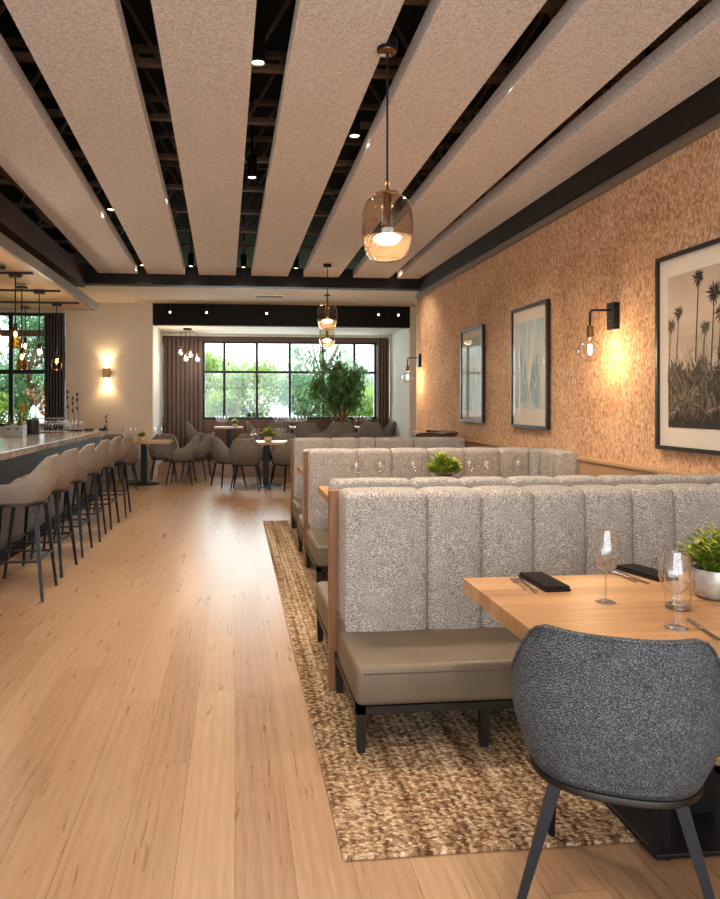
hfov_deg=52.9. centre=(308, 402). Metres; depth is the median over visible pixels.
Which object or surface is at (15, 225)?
beam
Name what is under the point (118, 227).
ceiling beam
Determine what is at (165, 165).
ceiling beam
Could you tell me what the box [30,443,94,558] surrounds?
bar stool
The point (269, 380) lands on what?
shrub
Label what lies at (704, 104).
beam
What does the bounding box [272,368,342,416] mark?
shrub
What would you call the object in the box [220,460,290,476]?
step
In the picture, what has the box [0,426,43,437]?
sill
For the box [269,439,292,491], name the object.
tub chair
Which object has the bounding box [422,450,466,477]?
potted plant
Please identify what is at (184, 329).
cluster
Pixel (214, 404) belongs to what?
shrub
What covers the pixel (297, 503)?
seat cushion
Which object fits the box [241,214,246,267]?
recessed light
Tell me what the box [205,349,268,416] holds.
shrub
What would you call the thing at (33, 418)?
glass tray
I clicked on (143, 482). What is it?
dining table
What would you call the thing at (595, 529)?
bowl
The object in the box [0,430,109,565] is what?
bar counter
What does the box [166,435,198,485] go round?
tub chair
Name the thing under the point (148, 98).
truss
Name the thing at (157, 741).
floor
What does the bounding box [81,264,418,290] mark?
beam
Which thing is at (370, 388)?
shrub
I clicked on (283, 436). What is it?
tub chair
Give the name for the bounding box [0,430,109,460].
countertop
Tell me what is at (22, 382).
tree
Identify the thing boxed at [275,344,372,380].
tree
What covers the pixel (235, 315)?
header
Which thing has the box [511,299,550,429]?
framed picture
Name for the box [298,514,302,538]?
seat cushion
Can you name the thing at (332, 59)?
ceiling panel
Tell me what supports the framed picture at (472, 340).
attached to the wall at (604, 251)
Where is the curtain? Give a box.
[377,340,388,428]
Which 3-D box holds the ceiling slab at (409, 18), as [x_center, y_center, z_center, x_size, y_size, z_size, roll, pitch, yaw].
[-1.486,-2.950,6.633,9.600,0.100,19.700,0,0,-6]
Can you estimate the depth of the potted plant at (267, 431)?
13.06 m
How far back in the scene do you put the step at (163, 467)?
15.04 m
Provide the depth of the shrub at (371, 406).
20.04 m
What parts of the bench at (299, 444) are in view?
leg, backrest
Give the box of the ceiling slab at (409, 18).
[0,0,558,268]
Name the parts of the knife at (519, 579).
blade, handle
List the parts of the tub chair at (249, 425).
backrest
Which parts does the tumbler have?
glass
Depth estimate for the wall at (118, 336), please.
13.98 m
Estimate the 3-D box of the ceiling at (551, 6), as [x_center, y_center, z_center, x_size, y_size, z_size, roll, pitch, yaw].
[-1.546,-2.550,3.842,8.511,0.580,0.060,0,0,-6]
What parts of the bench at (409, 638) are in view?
leg, leg, frame, leg, backrest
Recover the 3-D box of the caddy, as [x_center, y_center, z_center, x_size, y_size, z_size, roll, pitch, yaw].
[-3.841,0.370,9.393,0.240,0.150,0.187,0,0,-6]
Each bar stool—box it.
[0,453,58,602]
[3,448,77,578]
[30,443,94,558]
[53,439,108,543]
[69,436,120,529]
[89,433,132,517]
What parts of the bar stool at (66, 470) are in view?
leg, leg, backrest, leg, seat frame, leg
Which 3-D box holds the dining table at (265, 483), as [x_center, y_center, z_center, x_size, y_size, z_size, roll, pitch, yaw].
[-0.772,1.100,13.140,0.950,0.800,0.800,0,0,-6]
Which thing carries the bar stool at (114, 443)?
on the floor
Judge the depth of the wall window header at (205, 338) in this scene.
16.38 m
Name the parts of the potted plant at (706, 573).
pot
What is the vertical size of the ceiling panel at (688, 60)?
0.120 m
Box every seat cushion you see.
[152,454,171,458]
[292,498,302,520]
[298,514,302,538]
[306,529,327,566]
[316,581,327,633]
[339,626,520,705]
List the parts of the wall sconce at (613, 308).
globe bulb, arm, wall plate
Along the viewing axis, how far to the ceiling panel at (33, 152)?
6.21 m
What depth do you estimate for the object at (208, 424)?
16.33 m
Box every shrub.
[0,385,30,423]
[205,349,247,416]
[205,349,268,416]
[211,357,291,416]
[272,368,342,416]
[313,374,372,416]
[360,394,372,416]
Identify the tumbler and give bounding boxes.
[664,553,691,611]
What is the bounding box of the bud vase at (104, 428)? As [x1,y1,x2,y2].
[103,415,108,430]
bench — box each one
[292,437,464,529]
[298,447,532,551]
[305,447,578,582]
[316,474,719,642]
[335,483,719,753]
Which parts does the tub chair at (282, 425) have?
backrest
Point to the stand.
(67, 391)
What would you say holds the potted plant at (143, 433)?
on the dining table at (143, 482)
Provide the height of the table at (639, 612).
0.766 m
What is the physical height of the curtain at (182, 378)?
2.730 m
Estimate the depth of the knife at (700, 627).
2.27 m
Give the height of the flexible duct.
0.399 m
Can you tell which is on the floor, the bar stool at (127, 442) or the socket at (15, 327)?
the bar stool at (127, 442)
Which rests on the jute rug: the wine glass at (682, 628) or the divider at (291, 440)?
the divider at (291, 440)
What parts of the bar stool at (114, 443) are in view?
leg, leg, leg, backrest, leg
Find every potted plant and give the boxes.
[137,431,145,440]
[231,419,238,426]
[260,427,276,441]
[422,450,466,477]
[674,522,719,600]
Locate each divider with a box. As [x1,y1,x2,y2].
[291,440,296,527]
[303,451,313,566]
[328,486,569,688]
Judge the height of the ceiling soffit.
2.500 m
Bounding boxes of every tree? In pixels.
[0,316,43,423]
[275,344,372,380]
[298,348,373,422]
[357,345,372,399]
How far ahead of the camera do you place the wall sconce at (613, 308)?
5.66 m
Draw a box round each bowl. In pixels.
[591,529,620,570]
[658,549,692,594]
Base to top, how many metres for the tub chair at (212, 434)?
0.903 m
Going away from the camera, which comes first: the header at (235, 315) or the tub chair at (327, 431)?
the header at (235, 315)
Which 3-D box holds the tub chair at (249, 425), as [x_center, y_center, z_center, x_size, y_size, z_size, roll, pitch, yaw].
[-1.073,0.851,15.571,0.558,0.903,0.570,0,0,-8]
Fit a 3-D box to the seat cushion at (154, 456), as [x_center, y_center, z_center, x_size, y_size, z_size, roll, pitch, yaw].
[-2.784,1.016,13.788,0.456,0.063,0.464,0,0,-8]
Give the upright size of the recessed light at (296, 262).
0.840 m
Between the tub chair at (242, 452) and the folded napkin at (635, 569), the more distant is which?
the tub chair at (242, 452)
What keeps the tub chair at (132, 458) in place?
on the floor
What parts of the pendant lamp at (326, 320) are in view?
cord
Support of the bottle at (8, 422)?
on the bar counter at (19, 456)
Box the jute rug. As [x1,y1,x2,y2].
[263,520,719,860]
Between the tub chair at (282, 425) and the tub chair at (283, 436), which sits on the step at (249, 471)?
the tub chair at (282, 425)
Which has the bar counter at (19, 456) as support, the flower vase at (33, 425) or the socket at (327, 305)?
the flower vase at (33, 425)
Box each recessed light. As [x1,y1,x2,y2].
[106,196,113,210]
[188,231,193,266]
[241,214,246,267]
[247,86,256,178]
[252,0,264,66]
[293,255,298,268]
[349,109,359,138]
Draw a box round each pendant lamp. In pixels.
[317,264,336,329]
[319,295,334,346]
[362,35,412,262]
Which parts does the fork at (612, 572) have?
handle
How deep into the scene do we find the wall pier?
14.59 m
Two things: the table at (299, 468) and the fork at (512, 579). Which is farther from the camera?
the table at (299, 468)
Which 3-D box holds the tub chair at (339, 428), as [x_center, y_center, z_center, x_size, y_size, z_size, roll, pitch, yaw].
[0.704,0.851,15.176,0.570,0.903,0.558,0,0,-9]
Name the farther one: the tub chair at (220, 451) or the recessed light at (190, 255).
the tub chair at (220, 451)
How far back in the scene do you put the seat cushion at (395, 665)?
3.11 m
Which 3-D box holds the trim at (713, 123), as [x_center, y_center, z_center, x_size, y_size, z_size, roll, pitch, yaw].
[2.519,-1.750,4.662,0.035,0.070,14.560,0,0,-6]
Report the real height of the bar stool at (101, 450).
1.097 m
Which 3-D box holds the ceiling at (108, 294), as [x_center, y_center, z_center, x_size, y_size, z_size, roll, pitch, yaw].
[-2.115,-1.975,12.751,9.400,0.050,2.800,0,0,-6]
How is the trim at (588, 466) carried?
attached to the wall at (604, 251)
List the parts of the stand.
stem, stem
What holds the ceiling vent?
in the ceiling at (108, 294)
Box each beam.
[0,192,84,286]
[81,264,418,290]
[419,76,719,291]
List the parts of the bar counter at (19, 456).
panel, apron panel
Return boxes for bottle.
[6,414,11,425]
[17,411,22,424]
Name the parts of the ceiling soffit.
bar pendant, rod, lamp shade, ceiling plate, rod, bar pendant, lamp shade, ceiling plate, bar pendant, bar pendant, ceiling plate, rod, bar canopy, bar pendant, rod, lamp shade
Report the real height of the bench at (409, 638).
1.051 m
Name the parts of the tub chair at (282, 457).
leg, backrest, leg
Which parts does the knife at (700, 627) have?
handle, blade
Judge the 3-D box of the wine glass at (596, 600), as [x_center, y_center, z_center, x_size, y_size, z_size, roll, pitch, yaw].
[1.074,0.589,2.606,0.100,0.261,0.100,0,0,-6]
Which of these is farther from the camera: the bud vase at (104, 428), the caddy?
the bud vase at (104, 428)
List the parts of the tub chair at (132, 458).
backrest, leg, leg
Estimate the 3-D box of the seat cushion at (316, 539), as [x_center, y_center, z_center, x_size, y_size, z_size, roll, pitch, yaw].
[1.134,1.202,6.128,2.250,0.173,0.800,0,0,-6]
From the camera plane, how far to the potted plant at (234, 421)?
15.68 m
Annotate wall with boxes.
[0,253,152,475]
[153,325,162,478]
[388,265,408,436]
[416,254,416,430]
[417,0,719,473]
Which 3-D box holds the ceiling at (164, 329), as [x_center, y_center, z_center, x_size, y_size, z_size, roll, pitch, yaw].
[-0.625,-1.575,15.507,5.127,0.050,2.020,0,0,-6]
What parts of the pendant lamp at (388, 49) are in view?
cord, rose plate, lamp shade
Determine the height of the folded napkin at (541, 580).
0.021 m
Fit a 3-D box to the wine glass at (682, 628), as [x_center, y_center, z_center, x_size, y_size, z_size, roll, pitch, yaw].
[1.174,0.596,2.307,0.100,0.246,0.100,0,0,-6]
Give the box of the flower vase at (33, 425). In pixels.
[19,387,46,434]
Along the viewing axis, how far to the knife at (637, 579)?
2.94 m
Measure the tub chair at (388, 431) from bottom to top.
0.903 m
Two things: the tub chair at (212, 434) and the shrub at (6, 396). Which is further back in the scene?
the shrub at (6, 396)
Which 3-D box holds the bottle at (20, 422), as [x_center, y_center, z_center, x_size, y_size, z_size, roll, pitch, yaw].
[-3.892,0.279,9.703,0.076,0.332,0.076,0,0,-6]
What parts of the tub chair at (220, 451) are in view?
leg, backrest, leg, leg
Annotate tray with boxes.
[33,418,68,432]
[40,431,68,432]
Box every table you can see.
[100,440,172,485]
[214,426,242,448]
[250,440,287,486]
[297,465,302,475]
[318,486,328,502]
[463,572,719,859]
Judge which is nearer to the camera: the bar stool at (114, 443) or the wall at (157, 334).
the bar stool at (114, 443)
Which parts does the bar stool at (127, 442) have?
leg, leg, backrest, leg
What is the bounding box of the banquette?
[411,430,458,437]
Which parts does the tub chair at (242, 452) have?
leg, leg, backrest, leg, leg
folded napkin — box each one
[518,571,570,591]
[615,563,677,581]
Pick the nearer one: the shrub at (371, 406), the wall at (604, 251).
the wall at (604, 251)
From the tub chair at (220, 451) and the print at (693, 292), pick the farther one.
the tub chair at (220, 451)
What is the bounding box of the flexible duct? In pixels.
[0,165,83,257]
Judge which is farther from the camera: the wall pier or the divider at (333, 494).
the wall pier
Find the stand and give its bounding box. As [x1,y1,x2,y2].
[65,389,82,430]
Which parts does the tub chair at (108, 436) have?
backrest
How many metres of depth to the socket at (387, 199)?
4.00 m
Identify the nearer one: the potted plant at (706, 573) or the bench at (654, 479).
the potted plant at (706, 573)
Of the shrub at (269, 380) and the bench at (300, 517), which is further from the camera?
the shrub at (269, 380)
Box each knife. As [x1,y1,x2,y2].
[516,578,537,592]
[613,571,649,583]
[686,618,719,640]
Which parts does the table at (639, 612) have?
plate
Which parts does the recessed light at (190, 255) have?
mounting stem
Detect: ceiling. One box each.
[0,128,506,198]
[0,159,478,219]
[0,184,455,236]
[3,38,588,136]
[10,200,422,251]
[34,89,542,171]
[76,286,415,306]
[156,326,404,335]
[403,0,701,20]
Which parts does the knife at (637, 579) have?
blade, handle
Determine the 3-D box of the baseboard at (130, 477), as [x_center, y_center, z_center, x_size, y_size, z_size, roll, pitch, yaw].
[-3.878,1.455,13.969,1.660,0.090,0.015,0,0,-6]
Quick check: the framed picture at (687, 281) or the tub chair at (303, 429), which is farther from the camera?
the tub chair at (303, 429)
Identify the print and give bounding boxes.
[464,335,480,410]
[516,317,543,408]
[668,263,719,429]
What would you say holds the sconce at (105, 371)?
attached to the wall at (118, 336)
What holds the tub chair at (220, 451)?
on the floor
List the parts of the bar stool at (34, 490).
leg, seat frame, backrest, leg, leg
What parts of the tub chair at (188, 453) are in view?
leg, leg, backrest, leg, leg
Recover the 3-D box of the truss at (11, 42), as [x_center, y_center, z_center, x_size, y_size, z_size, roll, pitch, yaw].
[-1.736,-2.550,5.692,8.511,0.580,0.060,0,0,-6]
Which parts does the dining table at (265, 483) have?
plate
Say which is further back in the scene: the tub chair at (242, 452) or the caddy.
the tub chair at (242, 452)
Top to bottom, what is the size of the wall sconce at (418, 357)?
0.472 m
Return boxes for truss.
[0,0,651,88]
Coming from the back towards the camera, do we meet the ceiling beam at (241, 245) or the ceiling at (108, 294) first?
the ceiling at (108, 294)
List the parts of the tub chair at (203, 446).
backrest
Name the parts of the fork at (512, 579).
handle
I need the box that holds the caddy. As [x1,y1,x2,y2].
[4,425,25,436]
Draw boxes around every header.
[153,303,409,327]
[163,336,387,342]
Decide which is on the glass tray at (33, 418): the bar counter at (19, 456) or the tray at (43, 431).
the tray at (43, 431)
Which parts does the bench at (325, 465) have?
leg, frame, leg, backrest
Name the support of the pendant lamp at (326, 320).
hanging from the ceiling panel at (456, 46)
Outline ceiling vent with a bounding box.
[254,295,284,297]
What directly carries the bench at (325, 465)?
on the jute rug
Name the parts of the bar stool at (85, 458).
leg, leg, seat frame, leg, backrest, leg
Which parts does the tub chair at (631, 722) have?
leg, leg, backrest, seat frame, leg, leg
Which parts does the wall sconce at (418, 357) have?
wall plate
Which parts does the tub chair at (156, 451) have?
leg, backrest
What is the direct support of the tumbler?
on the table at (639, 612)
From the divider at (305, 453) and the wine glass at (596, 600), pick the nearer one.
the wine glass at (596, 600)
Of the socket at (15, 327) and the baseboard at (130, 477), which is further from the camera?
the baseboard at (130, 477)
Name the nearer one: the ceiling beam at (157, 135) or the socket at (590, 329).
the socket at (590, 329)
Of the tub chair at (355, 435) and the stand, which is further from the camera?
the tub chair at (355, 435)
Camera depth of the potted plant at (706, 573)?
2.64 m
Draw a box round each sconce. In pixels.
[102,365,109,379]
[402,354,420,382]
[578,302,619,361]
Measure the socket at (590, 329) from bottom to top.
0.093 m
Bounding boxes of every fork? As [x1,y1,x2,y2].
[510,578,527,591]
[608,571,636,582]
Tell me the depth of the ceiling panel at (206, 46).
4.79 m
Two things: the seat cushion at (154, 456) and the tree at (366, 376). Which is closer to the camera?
the seat cushion at (154, 456)
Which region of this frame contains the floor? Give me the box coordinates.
[0,475,719,898]
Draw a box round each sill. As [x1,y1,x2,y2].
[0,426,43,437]
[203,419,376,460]
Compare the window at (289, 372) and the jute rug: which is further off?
the window at (289, 372)
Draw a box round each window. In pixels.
[0,313,43,425]
[203,341,376,418]
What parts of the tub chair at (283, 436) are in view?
backrest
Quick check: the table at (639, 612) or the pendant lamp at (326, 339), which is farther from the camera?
the pendant lamp at (326, 339)
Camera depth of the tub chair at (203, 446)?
13.80 m
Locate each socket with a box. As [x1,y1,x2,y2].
[13,323,17,329]
[325,304,328,318]
[382,195,392,232]
[586,325,593,336]
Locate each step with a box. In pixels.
[158,461,220,474]
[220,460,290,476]
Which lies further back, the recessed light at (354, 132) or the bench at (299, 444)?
the bench at (299, 444)
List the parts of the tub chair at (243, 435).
backrest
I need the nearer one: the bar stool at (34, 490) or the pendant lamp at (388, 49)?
the pendant lamp at (388, 49)
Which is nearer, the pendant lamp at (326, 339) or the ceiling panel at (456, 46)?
the ceiling panel at (456, 46)
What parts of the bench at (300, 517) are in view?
leg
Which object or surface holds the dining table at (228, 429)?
on the step at (249, 471)
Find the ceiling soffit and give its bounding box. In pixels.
[0,232,97,370]
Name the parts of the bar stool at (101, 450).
leg, leg, seat frame, leg, backrest, leg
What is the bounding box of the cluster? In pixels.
[178,328,197,362]
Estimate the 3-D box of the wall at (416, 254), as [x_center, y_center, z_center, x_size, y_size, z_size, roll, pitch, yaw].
[2.235,-0.700,12.001,0.899,4.400,0.060,0,0,-6]
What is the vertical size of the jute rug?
0.014 m
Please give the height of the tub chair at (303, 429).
0.903 m
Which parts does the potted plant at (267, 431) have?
pot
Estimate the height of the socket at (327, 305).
0.215 m
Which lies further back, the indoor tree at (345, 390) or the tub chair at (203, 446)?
the indoor tree at (345, 390)
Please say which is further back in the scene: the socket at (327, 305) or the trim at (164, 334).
the trim at (164, 334)
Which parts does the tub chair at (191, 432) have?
backrest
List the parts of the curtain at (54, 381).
backing panel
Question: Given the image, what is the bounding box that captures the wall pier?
[409,260,415,437]
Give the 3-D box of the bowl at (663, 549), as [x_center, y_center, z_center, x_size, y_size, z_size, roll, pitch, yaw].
[1.174,0.544,2.307,0.100,0.141,0.100,0,0,-6]
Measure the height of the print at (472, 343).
0.928 m
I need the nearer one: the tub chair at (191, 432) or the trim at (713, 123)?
the trim at (713, 123)
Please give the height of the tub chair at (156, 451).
0.903 m
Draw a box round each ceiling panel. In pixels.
[0,33,137,273]
[3,0,184,274]
[151,0,256,274]
[251,0,403,275]
[303,0,546,276]
[353,0,698,277]
[397,0,719,278]
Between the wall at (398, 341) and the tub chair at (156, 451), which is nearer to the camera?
the tub chair at (156, 451)
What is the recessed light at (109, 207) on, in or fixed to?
in the ceiling slab at (409, 18)
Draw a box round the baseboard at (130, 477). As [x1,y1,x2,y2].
[101,475,152,479]
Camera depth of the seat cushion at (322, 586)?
4.24 m
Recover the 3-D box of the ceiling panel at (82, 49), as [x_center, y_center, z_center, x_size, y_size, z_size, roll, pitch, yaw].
[-1.311,-2.040,4.057,0.572,0.120,14.156,0,0,-7]
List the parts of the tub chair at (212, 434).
backrest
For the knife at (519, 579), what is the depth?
2.82 m
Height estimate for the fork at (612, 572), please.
0.009 m
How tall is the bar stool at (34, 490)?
1.097 m
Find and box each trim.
[163,333,388,337]
[411,431,696,476]
[415,113,719,298]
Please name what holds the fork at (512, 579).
on the table at (639, 612)
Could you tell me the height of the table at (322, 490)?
0.776 m
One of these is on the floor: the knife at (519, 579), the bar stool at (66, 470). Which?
the bar stool at (66, 470)
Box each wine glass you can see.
[591,529,620,603]
[658,549,692,630]
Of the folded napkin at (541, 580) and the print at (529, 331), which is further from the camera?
the print at (529, 331)
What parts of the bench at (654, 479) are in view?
leg, frame, backrest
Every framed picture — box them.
[460,324,484,422]
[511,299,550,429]
[655,237,719,455]
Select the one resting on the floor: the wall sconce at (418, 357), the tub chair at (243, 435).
the tub chair at (243, 435)
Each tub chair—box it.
[101,434,124,482]
[109,438,139,489]
[148,434,178,481]
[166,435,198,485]
[180,434,209,481]
[185,422,212,463]
[187,432,214,477]
[210,437,246,488]
[229,439,262,491]
[235,433,262,480]
[246,421,272,463]
[266,422,290,455]
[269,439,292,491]
[270,433,295,477]
[293,422,319,437]
[307,433,328,437]
[320,421,336,436]
[328,422,355,438]
[340,433,360,437]
[357,422,382,437]
[383,421,394,436]
[510,624,719,898]
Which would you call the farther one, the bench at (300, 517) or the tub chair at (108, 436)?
the tub chair at (108, 436)
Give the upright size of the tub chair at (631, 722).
0.882 m
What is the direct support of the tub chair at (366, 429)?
on the step at (249, 471)
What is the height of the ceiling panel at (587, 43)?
0.120 m

